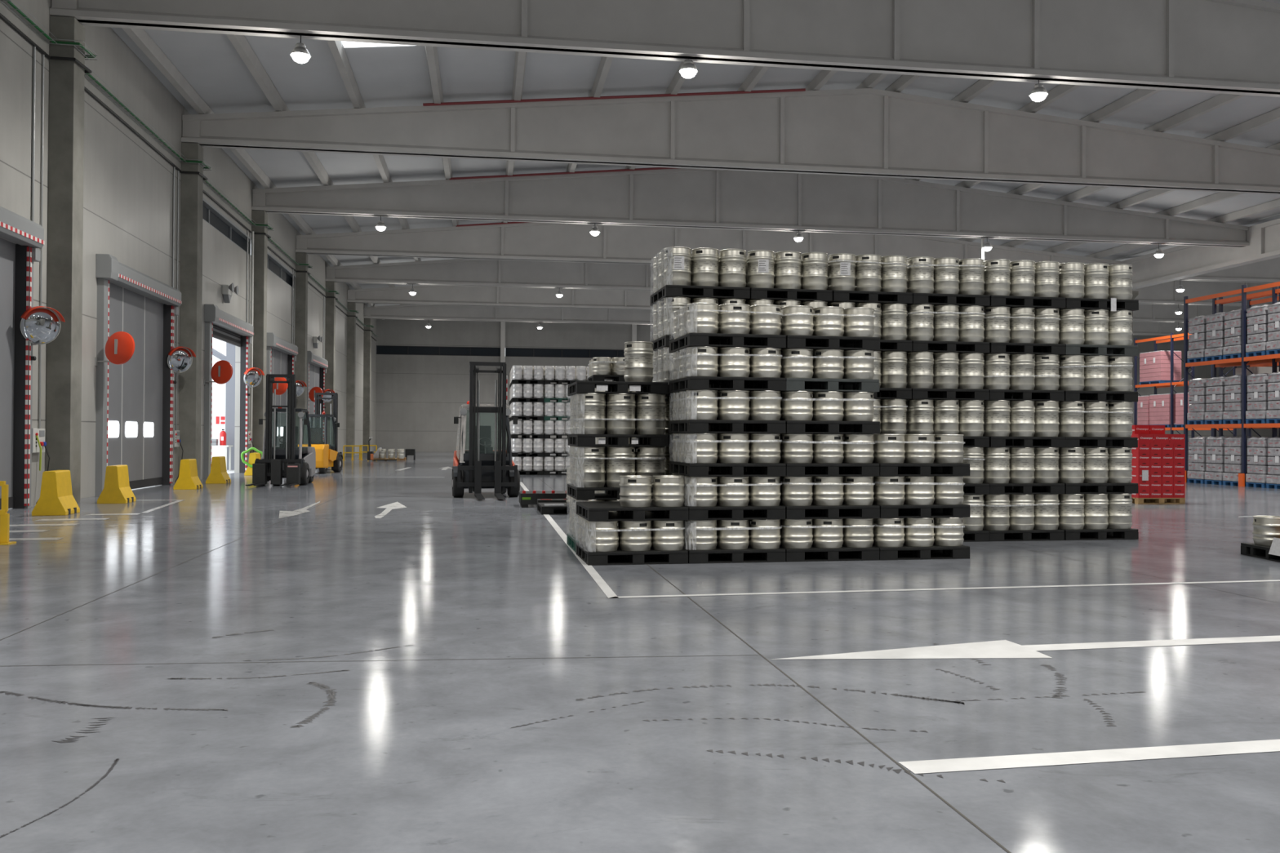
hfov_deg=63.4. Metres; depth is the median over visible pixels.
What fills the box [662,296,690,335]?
beer keg
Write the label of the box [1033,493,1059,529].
beer keg
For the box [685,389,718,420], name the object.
beer keg
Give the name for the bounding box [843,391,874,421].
beer keg
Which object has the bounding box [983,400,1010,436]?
beer keg
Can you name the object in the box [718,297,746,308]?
beer keg
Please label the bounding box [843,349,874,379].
beer keg
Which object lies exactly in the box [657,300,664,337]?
beer keg
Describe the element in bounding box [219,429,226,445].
fire extinguisher
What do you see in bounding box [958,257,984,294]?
beer keg
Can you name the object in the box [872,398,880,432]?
beer keg
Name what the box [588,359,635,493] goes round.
inner kegs
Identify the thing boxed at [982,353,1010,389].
beer keg
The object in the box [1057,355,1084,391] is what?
beer keg
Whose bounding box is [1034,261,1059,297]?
beer keg
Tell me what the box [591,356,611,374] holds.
beer keg
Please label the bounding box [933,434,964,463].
beer keg
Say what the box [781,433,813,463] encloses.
beer keg
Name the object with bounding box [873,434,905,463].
beer keg
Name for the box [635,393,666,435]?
beer keg
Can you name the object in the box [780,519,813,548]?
beer keg
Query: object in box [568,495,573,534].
beer keg
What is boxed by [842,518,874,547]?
beer keg
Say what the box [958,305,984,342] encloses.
beer keg
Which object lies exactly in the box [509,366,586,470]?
inner kegs
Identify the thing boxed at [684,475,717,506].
beer keg
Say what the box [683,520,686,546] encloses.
beer keg
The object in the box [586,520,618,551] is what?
beer keg
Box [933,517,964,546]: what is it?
beer keg
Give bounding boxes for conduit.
[0,13,376,341]
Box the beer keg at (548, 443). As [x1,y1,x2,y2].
[543,438,554,453]
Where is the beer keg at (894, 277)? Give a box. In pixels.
[880,255,907,292]
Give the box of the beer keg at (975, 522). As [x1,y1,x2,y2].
[962,494,984,531]
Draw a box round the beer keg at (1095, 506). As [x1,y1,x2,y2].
[1083,493,1108,529]
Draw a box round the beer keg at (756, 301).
[746,298,773,309]
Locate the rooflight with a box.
[342,40,413,47]
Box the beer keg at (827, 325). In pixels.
[813,306,844,336]
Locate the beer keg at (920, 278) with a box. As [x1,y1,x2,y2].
[906,256,934,293]
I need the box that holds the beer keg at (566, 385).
[564,384,570,398]
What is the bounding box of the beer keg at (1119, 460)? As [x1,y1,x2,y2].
[1106,447,1132,483]
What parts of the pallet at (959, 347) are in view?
plate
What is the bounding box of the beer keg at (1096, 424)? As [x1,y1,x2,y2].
[1083,401,1108,437]
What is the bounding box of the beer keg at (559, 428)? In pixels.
[554,420,564,434]
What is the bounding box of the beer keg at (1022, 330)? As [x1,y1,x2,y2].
[1008,306,1035,343]
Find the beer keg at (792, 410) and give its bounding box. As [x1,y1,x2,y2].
[781,391,813,421]
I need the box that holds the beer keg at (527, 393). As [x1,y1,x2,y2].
[522,383,533,398]
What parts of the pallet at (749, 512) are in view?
plate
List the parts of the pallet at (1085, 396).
plate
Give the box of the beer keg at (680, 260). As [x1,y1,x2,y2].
[663,246,691,285]
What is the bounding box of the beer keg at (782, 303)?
[773,299,800,310]
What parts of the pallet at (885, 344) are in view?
plate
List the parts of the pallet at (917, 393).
plate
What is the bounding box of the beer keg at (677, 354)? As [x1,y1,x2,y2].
[671,351,680,380]
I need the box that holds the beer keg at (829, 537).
[812,518,843,548]
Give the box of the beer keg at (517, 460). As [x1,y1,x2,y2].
[511,456,522,471]
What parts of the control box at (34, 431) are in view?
plate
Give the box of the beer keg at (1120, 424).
[1106,401,1133,437]
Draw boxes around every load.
[1137,395,1150,425]
[1139,350,1181,382]
[1149,393,1175,424]
[1175,392,1190,424]
[1186,315,1209,359]
[1186,377,1214,420]
[1186,436,1218,479]
[1204,311,1226,356]
[1204,376,1229,420]
[1204,436,1241,480]
[1222,308,1250,355]
[1222,374,1252,419]
[1222,436,1260,481]
[1235,366,1279,375]
[1245,304,1271,352]
[1245,373,1271,419]
[1245,436,1279,483]
[1266,302,1279,350]
[1266,371,1279,418]
[1266,437,1279,484]
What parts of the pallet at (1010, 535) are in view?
plate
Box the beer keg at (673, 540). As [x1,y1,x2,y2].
[651,520,684,551]
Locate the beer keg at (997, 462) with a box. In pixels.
[982,447,1010,484]
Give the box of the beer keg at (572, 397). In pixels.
[569,395,573,434]
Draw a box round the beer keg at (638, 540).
[618,520,652,551]
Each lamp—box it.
[289,34,311,63]
[375,215,386,231]
[408,284,416,295]
[425,323,431,328]
[537,321,542,328]
[555,287,563,297]
[589,222,599,235]
[679,57,697,78]
[793,230,803,241]
[982,237,992,251]
[1029,78,1048,101]
[1153,243,1164,257]
[1174,308,1182,314]
[1175,324,1182,330]
[1176,284,1184,292]
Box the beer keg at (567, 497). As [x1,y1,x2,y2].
[565,486,569,505]
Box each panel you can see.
[38,428,46,452]
[176,430,181,446]
[249,431,252,444]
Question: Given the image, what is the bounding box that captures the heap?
[373,447,382,458]
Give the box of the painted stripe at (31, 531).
[8,529,48,532]
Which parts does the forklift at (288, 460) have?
mast rail, mast rail, lift chain, carriage post, lift chain, seat, mast rail, mast rail, carriage post, panel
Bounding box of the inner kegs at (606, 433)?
[604,395,637,501]
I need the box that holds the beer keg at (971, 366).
[957,352,984,389]
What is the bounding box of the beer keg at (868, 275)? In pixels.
[854,253,881,291]
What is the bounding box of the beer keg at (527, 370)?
[522,365,533,379]
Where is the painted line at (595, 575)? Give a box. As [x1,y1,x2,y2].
[520,481,617,598]
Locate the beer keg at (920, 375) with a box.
[906,351,933,388]
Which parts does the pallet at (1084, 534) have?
plate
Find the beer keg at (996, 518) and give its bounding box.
[982,493,1009,530]
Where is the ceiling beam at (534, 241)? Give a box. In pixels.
[295,222,1120,265]
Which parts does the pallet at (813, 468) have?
plate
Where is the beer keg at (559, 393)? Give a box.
[554,384,564,398]
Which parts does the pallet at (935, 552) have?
plate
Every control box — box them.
[31,428,38,453]
[173,430,177,447]
[248,431,249,444]
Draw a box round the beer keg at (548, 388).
[544,384,554,398]
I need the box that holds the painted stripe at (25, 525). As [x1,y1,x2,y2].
[8,524,77,526]
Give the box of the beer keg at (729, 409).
[717,390,750,420]
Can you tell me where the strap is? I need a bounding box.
[35,435,41,471]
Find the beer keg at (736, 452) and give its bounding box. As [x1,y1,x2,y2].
[717,432,750,463]
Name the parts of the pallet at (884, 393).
plate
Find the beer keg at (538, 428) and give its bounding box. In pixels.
[533,420,543,434]
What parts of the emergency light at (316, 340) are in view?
casing, arrow plate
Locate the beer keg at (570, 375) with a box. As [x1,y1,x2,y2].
[564,366,575,380]
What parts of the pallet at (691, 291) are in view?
plate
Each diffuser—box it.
[291,52,309,63]
[376,226,385,231]
[590,231,599,235]
[680,68,696,78]
[794,237,803,241]
[982,246,991,251]
[1030,92,1046,101]
[1154,253,1163,257]
[1176,288,1184,292]
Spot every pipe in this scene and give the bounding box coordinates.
[31,45,35,408]
[38,53,44,428]
[172,166,175,287]
[175,170,178,430]
[246,230,248,322]
[248,232,250,431]
[292,269,293,343]
[293,271,295,373]
[322,295,324,358]
[324,297,325,359]
[422,88,805,106]
[449,167,675,179]
[455,222,532,226]
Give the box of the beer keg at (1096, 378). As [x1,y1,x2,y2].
[1083,355,1108,391]
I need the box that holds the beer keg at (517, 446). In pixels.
[511,438,522,452]
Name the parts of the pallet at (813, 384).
plate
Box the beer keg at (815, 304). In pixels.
[800,300,827,307]
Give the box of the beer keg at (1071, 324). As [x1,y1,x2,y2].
[1057,308,1084,344]
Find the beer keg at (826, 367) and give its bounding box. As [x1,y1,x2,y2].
[813,348,844,378]
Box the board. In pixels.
[544,503,564,506]
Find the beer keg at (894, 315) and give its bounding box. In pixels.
[880,302,907,340]
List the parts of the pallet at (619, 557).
plate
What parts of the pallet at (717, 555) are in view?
plate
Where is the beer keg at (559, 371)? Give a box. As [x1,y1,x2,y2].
[555,365,564,380]
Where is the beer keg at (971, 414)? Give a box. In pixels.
[958,400,984,436]
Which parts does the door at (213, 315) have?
guide rail, guide rail, drive motor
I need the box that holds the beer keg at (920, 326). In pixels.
[906,303,933,341]
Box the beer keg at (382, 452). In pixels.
[378,448,386,458]
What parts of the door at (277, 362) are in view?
guide rail, vision panel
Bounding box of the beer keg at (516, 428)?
[511,420,522,434]
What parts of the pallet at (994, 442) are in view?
plate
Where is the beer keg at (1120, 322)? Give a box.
[1107,310,1132,345]
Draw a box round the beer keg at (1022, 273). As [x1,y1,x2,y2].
[1009,260,1035,296]
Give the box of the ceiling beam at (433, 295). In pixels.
[346,284,653,310]
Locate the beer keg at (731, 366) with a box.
[718,346,750,377]
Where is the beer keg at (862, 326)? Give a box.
[843,306,875,337]
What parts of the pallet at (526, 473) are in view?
plate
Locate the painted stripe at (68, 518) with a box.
[35,518,108,520]
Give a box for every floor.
[0,451,1279,852]
[226,470,234,473]
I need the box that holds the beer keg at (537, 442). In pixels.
[533,438,543,453]
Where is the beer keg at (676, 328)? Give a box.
[672,310,680,338]
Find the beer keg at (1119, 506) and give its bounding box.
[1106,493,1132,528]
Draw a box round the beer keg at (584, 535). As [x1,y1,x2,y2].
[581,517,586,547]
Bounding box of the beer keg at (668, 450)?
[664,445,673,475]
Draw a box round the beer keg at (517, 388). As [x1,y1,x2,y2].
[511,383,522,397]
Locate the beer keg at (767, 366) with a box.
[749,347,782,377]
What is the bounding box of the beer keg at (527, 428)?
[522,420,533,434]
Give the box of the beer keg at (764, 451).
[749,433,781,463]
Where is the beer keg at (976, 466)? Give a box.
[962,446,984,484]
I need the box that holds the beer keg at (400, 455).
[396,448,404,458]
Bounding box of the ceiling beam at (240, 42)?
[226,34,395,287]
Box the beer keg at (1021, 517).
[1008,493,1035,530]
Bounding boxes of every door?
[0,205,44,510]
[94,253,182,496]
[203,304,253,479]
[266,332,297,446]
[306,351,328,444]
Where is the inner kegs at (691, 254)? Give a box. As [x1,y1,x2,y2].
[663,253,983,482]
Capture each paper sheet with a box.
[1142,470,1148,480]
[1268,537,1279,555]
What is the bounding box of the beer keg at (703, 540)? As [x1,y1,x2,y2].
[684,520,717,550]
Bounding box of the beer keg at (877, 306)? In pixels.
[854,302,881,337]
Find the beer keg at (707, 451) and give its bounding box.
[685,432,718,463]
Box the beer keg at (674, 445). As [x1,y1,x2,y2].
[671,432,679,462]
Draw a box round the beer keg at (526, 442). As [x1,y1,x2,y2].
[522,438,533,452]
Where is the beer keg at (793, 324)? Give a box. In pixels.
[781,305,813,335]
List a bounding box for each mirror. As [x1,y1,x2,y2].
[20,306,65,345]
[94,331,134,365]
[167,346,195,373]
[203,360,232,384]
[243,367,264,387]
[258,418,265,424]
[272,377,288,395]
[295,380,306,396]
[306,386,323,401]
[322,389,334,403]
[453,416,461,423]
[508,417,517,424]
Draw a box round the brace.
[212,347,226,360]
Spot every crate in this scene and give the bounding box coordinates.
[1130,434,1154,443]
[1131,443,1150,452]
[1131,452,1150,461]
[1131,461,1150,470]
[1131,470,1150,479]
[1131,479,1150,488]
[1131,488,1150,497]
[1132,425,1150,434]
[1149,425,1164,434]
[1150,443,1161,452]
[1150,452,1161,461]
[1150,461,1161,470]
[1150,470,1161,479]
[1150,480,1161,488]
[1150,488,1161,497]
[1153,434,1169,443]
[1161,443,1173,452]
[1161,452,1173,461]
[1161,461,1173,470]
[1161,470,1173,479]
[1161,480,1173,488]
[1161,488,1173,497]
[1169,434,1185,443]
[1173,443,1185,452]
[1173,452,1185,461]
[1173,461,1185,470]
[1173,470,1185,479]
[1173,480,1185,488]
[1173,488,1185,497]
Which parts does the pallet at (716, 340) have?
plate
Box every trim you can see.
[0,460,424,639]
[17,654,760,666]
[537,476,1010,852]
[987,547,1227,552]
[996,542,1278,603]
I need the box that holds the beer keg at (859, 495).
[843,475,874,506]
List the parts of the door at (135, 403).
guide rail, vision panel, vision panel, vision panel, guide rail, drive motor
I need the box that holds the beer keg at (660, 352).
[657,348,663,382]
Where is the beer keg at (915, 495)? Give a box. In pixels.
[903,475,934,505]
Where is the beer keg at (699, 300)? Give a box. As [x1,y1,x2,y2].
[691,297,719,308]
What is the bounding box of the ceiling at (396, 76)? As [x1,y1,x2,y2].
[111,26,871,306]
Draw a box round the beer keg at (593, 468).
[575,446,605,488]
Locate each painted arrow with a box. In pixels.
[279,501,319,518]
[374,502,407,518]
[440,466,452,470]
[772,635,1279,659]
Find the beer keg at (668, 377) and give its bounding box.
[662,346,673,384]
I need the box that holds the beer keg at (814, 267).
[800,252,828,289]
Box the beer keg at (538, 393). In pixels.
[533,383,543,398]
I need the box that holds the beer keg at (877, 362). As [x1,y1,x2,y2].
[872,350,881,387]
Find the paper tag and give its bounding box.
[1111,297,1116,311]
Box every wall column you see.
[44,15,84,502]
[177,142,203,480]
[249,210,267,457]
[294,252,307,444]
[324,281,335,445]
[346,302,355,456]
[362,318,371,453]
[500,321,505,450]
[631,324,636,341]
[1131,290,1138,425]
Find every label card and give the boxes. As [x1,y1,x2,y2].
[596,385,608,391]
[598,438,604,444]
[629,385,640,391]
[631,438,638,444]
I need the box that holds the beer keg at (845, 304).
[827,301,855,308]
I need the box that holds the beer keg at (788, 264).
[773,250,801,288]
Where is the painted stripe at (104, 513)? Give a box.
[83,513,139,515]
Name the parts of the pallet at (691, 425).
plate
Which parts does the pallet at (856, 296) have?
plate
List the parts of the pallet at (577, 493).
plate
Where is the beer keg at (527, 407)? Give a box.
[522,401,533,416]
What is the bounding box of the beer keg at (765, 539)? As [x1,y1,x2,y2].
[748,519,781,549]
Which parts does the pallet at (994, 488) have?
plate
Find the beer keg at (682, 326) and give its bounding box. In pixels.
[679,306,687,336]
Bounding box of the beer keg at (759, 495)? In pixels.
[748,475,781,506]
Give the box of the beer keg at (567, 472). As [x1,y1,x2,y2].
[566,467,570,484]
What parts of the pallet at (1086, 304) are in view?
plate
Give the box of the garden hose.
[240,447,262,467]
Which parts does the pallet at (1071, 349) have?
plate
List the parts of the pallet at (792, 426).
plate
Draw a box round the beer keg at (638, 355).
[623,341,653,382]
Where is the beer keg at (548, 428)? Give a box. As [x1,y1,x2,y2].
[543,420,554,434]
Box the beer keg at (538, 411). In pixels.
[533,402,543,416]
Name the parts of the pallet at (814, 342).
plate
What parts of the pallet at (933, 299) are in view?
plate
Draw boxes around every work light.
[459,408,466,415]
[506,408,511,415]
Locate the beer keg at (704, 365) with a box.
[685,346,718,377]
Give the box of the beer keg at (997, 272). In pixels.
[983,259,1010,295]
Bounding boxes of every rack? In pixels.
[1133,332,1236,471]
[1183,281,1279,486]
[1218,286,1279,447]
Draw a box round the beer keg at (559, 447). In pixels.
[554,438,564,453]
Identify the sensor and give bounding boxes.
[31,355,35,360]
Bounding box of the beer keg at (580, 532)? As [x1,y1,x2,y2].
[577,515,582,544]
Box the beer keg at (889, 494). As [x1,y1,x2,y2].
[873,475,905,505]
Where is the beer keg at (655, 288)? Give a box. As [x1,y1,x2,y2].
[653,256,658,293]
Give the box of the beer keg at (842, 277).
[827,253,855,290]
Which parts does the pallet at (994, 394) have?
plate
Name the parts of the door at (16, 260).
guide rail, drive motor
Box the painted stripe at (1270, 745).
[898,739,1279,773]
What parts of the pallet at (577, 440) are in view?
plate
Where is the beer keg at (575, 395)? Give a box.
[572,394,577,434]
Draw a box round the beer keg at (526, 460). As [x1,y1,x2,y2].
[522,456,533,471]
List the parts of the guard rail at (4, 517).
rail, rail, leg, foot plate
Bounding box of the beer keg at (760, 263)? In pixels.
[746,249,774,288]
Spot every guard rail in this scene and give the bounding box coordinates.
[0,480,16,545]
[342,444,363,460]
[358,444,377,459]
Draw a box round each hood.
[20,306,65,322]
[168,346,195,356]
[244,367,264,375]
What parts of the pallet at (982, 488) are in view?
plate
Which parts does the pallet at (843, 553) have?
plate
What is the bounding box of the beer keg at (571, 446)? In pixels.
[568,445,573,484]
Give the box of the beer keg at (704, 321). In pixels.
[685,302,719,333]
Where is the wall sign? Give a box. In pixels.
[215,415,225,425]
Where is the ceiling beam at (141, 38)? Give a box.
[121,27,384,319]
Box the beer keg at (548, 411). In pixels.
[543,402,554,416]
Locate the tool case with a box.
[211,439,217,445]
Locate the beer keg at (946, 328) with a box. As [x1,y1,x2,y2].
[932,304,959,341]
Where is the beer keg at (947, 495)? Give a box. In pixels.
[933,475,964,505]
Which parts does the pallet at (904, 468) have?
plate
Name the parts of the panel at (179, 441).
casing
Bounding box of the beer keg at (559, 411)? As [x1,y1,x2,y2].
[554,402,564,416]
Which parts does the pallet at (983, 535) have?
plate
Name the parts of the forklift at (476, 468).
panel, carriage post, mast rail, mast rail, lift chain, seat, lift chain, mast rail, mast rail, carriage post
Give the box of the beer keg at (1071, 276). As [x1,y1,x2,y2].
[1057,262,1084,297]
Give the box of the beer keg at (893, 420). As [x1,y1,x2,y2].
[880,399,906,434]
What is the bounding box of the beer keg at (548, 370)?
[544,365,554,380]
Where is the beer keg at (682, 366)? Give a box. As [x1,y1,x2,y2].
[679,348,687,378]
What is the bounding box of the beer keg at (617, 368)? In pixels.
[611,357,624,375]
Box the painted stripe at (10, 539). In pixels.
[8,537,62,540]
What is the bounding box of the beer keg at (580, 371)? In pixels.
[576,366,586,380]
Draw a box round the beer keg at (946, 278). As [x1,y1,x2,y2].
[933,257,959,293]
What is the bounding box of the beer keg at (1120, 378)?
[1106,355,1133,391]
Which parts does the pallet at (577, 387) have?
plate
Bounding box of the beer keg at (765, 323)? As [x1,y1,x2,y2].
[749,304,782,334]
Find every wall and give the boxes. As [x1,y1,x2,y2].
[0,0,376,508]
[211,382,226,459]
[375,319,1279,453]
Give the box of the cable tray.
[0,0,377,337]
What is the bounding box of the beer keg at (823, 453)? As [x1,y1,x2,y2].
[812,433,844,463]
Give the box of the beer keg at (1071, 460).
[1057,447,1084,483]
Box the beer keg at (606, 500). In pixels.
[605,499,619,511]
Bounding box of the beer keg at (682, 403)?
[678,391,687,420]
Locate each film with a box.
[566,498,577,540]
[567,447,584,486]
[568,395,584,434]
[568,417,666,420]
[568,456,665,459]
[577,523,685,531]
[587,360,623,365]
[649,302,671,338]
[650,249,671,289]
[651,306,682,315]
[669,347,696,377]
[671,309,781,319]
[671,353,782,361]
[671,396,782,401]
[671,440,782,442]
[672,307,692,333]
[672,434,697,459]
[674,391,697,419]
[683,520,694,547]
[684,483,782,486]
[685,525,782,530]
[780,481,875,484]
[780,524,875,528]
[781,313,875,317]
[781,440,875,444]
[782,355,875,359]
[785,398,875,400]
[830,260,908,266]
[873,440,964,444]
[875,481,964,484]
[879,524,964,528]
[907,311,985,315]
[908,264,985,267]
[984,316,1060,320]
[986,374,1060,377]
[986,502,1060,506]
[1059,364,1133,368]
[1059,410,1133,413]
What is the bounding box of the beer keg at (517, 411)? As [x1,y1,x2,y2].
[511,401,522,416]
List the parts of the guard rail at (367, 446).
rail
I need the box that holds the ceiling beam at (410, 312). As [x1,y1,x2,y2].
[364,304,653,324]
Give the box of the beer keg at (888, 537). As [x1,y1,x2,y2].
[873,517,904,547]
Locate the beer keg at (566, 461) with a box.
[564,457,569,471]
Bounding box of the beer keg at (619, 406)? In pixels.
[605,393,635,434]
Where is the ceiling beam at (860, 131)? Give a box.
[181,88,1279,194]
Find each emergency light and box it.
[222,282,238,302]
[312,335,322,348]
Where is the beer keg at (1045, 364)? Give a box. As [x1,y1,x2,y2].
[1033,354,1059,390]
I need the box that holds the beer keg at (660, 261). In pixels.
[657,251,664,289]
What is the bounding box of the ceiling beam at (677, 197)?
[251,168,1248,247]
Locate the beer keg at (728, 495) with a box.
[717,475,749,506]
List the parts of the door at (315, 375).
guide rail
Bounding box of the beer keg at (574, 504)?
[572,497,576,537]
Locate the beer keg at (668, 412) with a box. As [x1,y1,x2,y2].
[664,395,673,435]
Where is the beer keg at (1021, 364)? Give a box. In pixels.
[1008,353,1035,390]
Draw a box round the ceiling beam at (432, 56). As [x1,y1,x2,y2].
[424,45,458,226]
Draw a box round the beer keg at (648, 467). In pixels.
[635,446,665,487]
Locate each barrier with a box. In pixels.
[31,470,79,515]
[97,465,136,503]
[173,458,203,489]
[205,456,231,484]
[244,453,260,475]
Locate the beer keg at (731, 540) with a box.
[717,519,749,550]
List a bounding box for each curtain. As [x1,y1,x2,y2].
[0,237,15,498]
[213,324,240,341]
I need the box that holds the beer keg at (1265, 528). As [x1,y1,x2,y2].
[1252,515,1279,546]
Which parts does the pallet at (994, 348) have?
plate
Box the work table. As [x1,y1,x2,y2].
[211,444,233,470]
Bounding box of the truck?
[367,436,396,460]
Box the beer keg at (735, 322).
[718,303,750,333]
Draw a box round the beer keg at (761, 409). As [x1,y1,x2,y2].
[749,390,781,420]
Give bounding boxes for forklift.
[245,373,315,485]
[297,392,342,473]
[452,361,519,499]
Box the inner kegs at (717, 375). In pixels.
[617,308,904,547]
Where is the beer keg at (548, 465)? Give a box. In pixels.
[543,456,554,471]
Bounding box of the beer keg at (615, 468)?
[605,446,635,487]
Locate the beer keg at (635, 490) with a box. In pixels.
[619,475,652,507]
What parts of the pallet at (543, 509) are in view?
plate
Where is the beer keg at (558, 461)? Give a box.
[554,456,564,471]
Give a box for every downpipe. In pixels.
[249,231,253,448]
[981,238,984,259]
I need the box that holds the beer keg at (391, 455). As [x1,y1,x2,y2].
[387,448,395,458]
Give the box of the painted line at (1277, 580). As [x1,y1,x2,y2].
[617,579,1279,598]
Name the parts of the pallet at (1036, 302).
plate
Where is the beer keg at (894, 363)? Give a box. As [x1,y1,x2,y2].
[880,351,906,388]
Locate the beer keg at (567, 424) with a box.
[564,420,571,434]
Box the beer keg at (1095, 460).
[1083,447,1108,483]
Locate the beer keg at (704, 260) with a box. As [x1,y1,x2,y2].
[690,247,719,286]
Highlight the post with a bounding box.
[225,342,235,470]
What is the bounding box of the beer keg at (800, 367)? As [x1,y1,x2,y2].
[781,347,813,377]
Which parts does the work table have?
leg, leg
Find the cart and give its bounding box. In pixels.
[404,448,415,460]
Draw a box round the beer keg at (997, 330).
[983,306,1010,342]
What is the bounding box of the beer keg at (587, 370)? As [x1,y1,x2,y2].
[586,366,589,380]
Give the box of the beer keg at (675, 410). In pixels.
[671,391,679,421]
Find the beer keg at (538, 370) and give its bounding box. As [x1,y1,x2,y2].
[533,365,543,379]
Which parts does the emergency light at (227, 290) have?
arrow plate, casing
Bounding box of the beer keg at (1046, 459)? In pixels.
[1033,447,1059,483]
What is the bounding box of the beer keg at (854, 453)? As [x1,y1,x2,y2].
[843,433,874,463]
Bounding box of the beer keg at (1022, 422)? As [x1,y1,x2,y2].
[1008,400,1035,436]
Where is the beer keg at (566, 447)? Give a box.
[564,438,569,453]
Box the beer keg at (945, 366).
[932,351,959,388]
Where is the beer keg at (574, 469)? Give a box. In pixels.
[572,445,576,485]
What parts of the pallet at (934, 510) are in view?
plate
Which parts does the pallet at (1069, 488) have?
plate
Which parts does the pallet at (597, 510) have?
plate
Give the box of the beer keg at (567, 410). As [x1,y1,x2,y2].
[564,402,570,416]
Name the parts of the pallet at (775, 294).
plate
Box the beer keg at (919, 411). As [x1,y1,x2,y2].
[906,399,933,434]
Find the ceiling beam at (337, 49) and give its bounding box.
[327,40,421,261]
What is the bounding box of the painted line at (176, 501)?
[142,500,182,512]
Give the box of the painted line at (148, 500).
[147,499,185,500]
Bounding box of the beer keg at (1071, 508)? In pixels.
[1057,493,1084,529]
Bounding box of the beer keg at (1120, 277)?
[1107,263,1133,299]
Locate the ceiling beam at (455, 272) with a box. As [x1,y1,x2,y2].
[325,258,653,290]
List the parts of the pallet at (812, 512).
plate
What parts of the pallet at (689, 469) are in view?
plate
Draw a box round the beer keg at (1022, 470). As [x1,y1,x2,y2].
[1008,447,1035,483]
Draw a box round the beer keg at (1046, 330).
[1033,307,1059,343]
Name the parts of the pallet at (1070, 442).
plate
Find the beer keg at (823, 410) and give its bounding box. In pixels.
[812,391,844,421]
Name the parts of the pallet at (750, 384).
plate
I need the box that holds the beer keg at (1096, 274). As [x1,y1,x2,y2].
[1083,262,1109,298]
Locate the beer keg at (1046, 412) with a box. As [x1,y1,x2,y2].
[1033,400,1059,436]
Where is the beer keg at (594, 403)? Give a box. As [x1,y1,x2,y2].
[575,392,605,434]
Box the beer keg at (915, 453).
[903,434,935,463]
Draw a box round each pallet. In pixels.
[372,458,399,461]
[511,379,543,385]
[511,397,543,402]
[511,416,543,420]
[511,434,543,438]
[511,452,543,457]
[518,490,566,507]
[519,470,543,475]
[537,498,566,509]
[537,502,569,514]
[542,398,570,403]
[542,470,566,475]
[543,379,576,385]
[543,416,570,420]
[543,434,568,438]
[543,452,569,457]
[567,381,667,395]
[567,484,653,499]
[567,533,578,552]
[568,434,668,446]
[575,542,688,565]
[576,501,688,521]
[587,374,625,381]
[649,284,750,306]
[651,334,674,351]
[664,384,672,396]
[668,333,786,353]
[668,376,786,392]
[668,419,786,433]
[668,435,672,445]
[669,461,786,476]
[683,503,785,519]
[683,546,785,564]
[745,287,832,303]
[779,503,879,519]
[779,544,879,562]
[780,334,879,351]
[781,377,879,392]
[781,462,879,475]
[785,420,879,434]
[826,289,912,305]
[872,502,970,518]
[872,543,969,560]
[873,387,911,399]
[873,462,969,475]
[877,339,912,351]
[906,293,990,306]
[906,340,989,354]
[911,388,989,399]
[963,436,989,447]
[963,483,989,494]
[963,529,989,542]
[982,482,1064,494]
[982,528,1064,541]
[983,342,1066,355]
[983,389,1064,400]
[986,295,1066,309]
[988,436,1065,447]
[1057,482,1137,493]
[1057,528,1138,540]
[1058,390,1137,401]
[1060,297,1138,311]
[1062,344,1138,356]
[1065,436,1137,447]
[1131,497,1185,504]
[1139,380,1182,384]
[1150,424,1175,427]
[1174,424,1183,427]
[1186,357,1204,363]
[1186,420,1204,424]
[1186,478,1206,484]
[1204,355,1222,360]
[1204,419,1222,424]
[1204,480,1222,484]
[1222,353,1241,359]
[1222,419,1241,423]
[1222,480,1238,486]
[1240,542,1279,562]
[1245,351,1266,356]
[1245,418,1266,423]
[1245,482,1266,488]
[1266,349,1279,355]
[1266,418,1279,423]
[1266,483,1279,488]
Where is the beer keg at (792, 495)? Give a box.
[780,475,813,506]
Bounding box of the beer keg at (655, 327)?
[652,303,658,340]
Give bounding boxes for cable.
[6,0,376,336]
[35,445,49,503]
[174,442,183,482]
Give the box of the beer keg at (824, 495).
[812,475,844,506]
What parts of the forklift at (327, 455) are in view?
mast rail, seat, mast rail, panel, mast rail, mast rail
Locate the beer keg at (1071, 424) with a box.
[1057,400,1084,436]
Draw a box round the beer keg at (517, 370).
[512,365,522,379]
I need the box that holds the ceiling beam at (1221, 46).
[48,0,1279,97]
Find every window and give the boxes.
[202,197,251,256]
[250,243,296,289]
[376,345,500,356]
[505,347,624,358]
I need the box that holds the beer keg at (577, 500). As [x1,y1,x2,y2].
[575,499,604,540]
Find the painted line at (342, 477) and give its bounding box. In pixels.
[342,476,444,477]
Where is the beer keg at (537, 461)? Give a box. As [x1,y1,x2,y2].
[533,456,542,471]
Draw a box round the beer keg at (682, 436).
[678,432,687,462]
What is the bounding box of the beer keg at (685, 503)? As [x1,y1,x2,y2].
[678,475,686,504]
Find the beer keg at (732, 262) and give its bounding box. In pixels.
[718,248,746,287]
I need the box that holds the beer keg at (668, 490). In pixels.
[652,475,684,506]
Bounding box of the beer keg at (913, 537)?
[903,517,934,546]
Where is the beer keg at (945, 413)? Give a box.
[933,399,959,434]
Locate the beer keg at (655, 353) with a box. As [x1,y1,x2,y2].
[653,351,657,382]
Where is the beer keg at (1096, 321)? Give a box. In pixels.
[1083,309,1109,345]

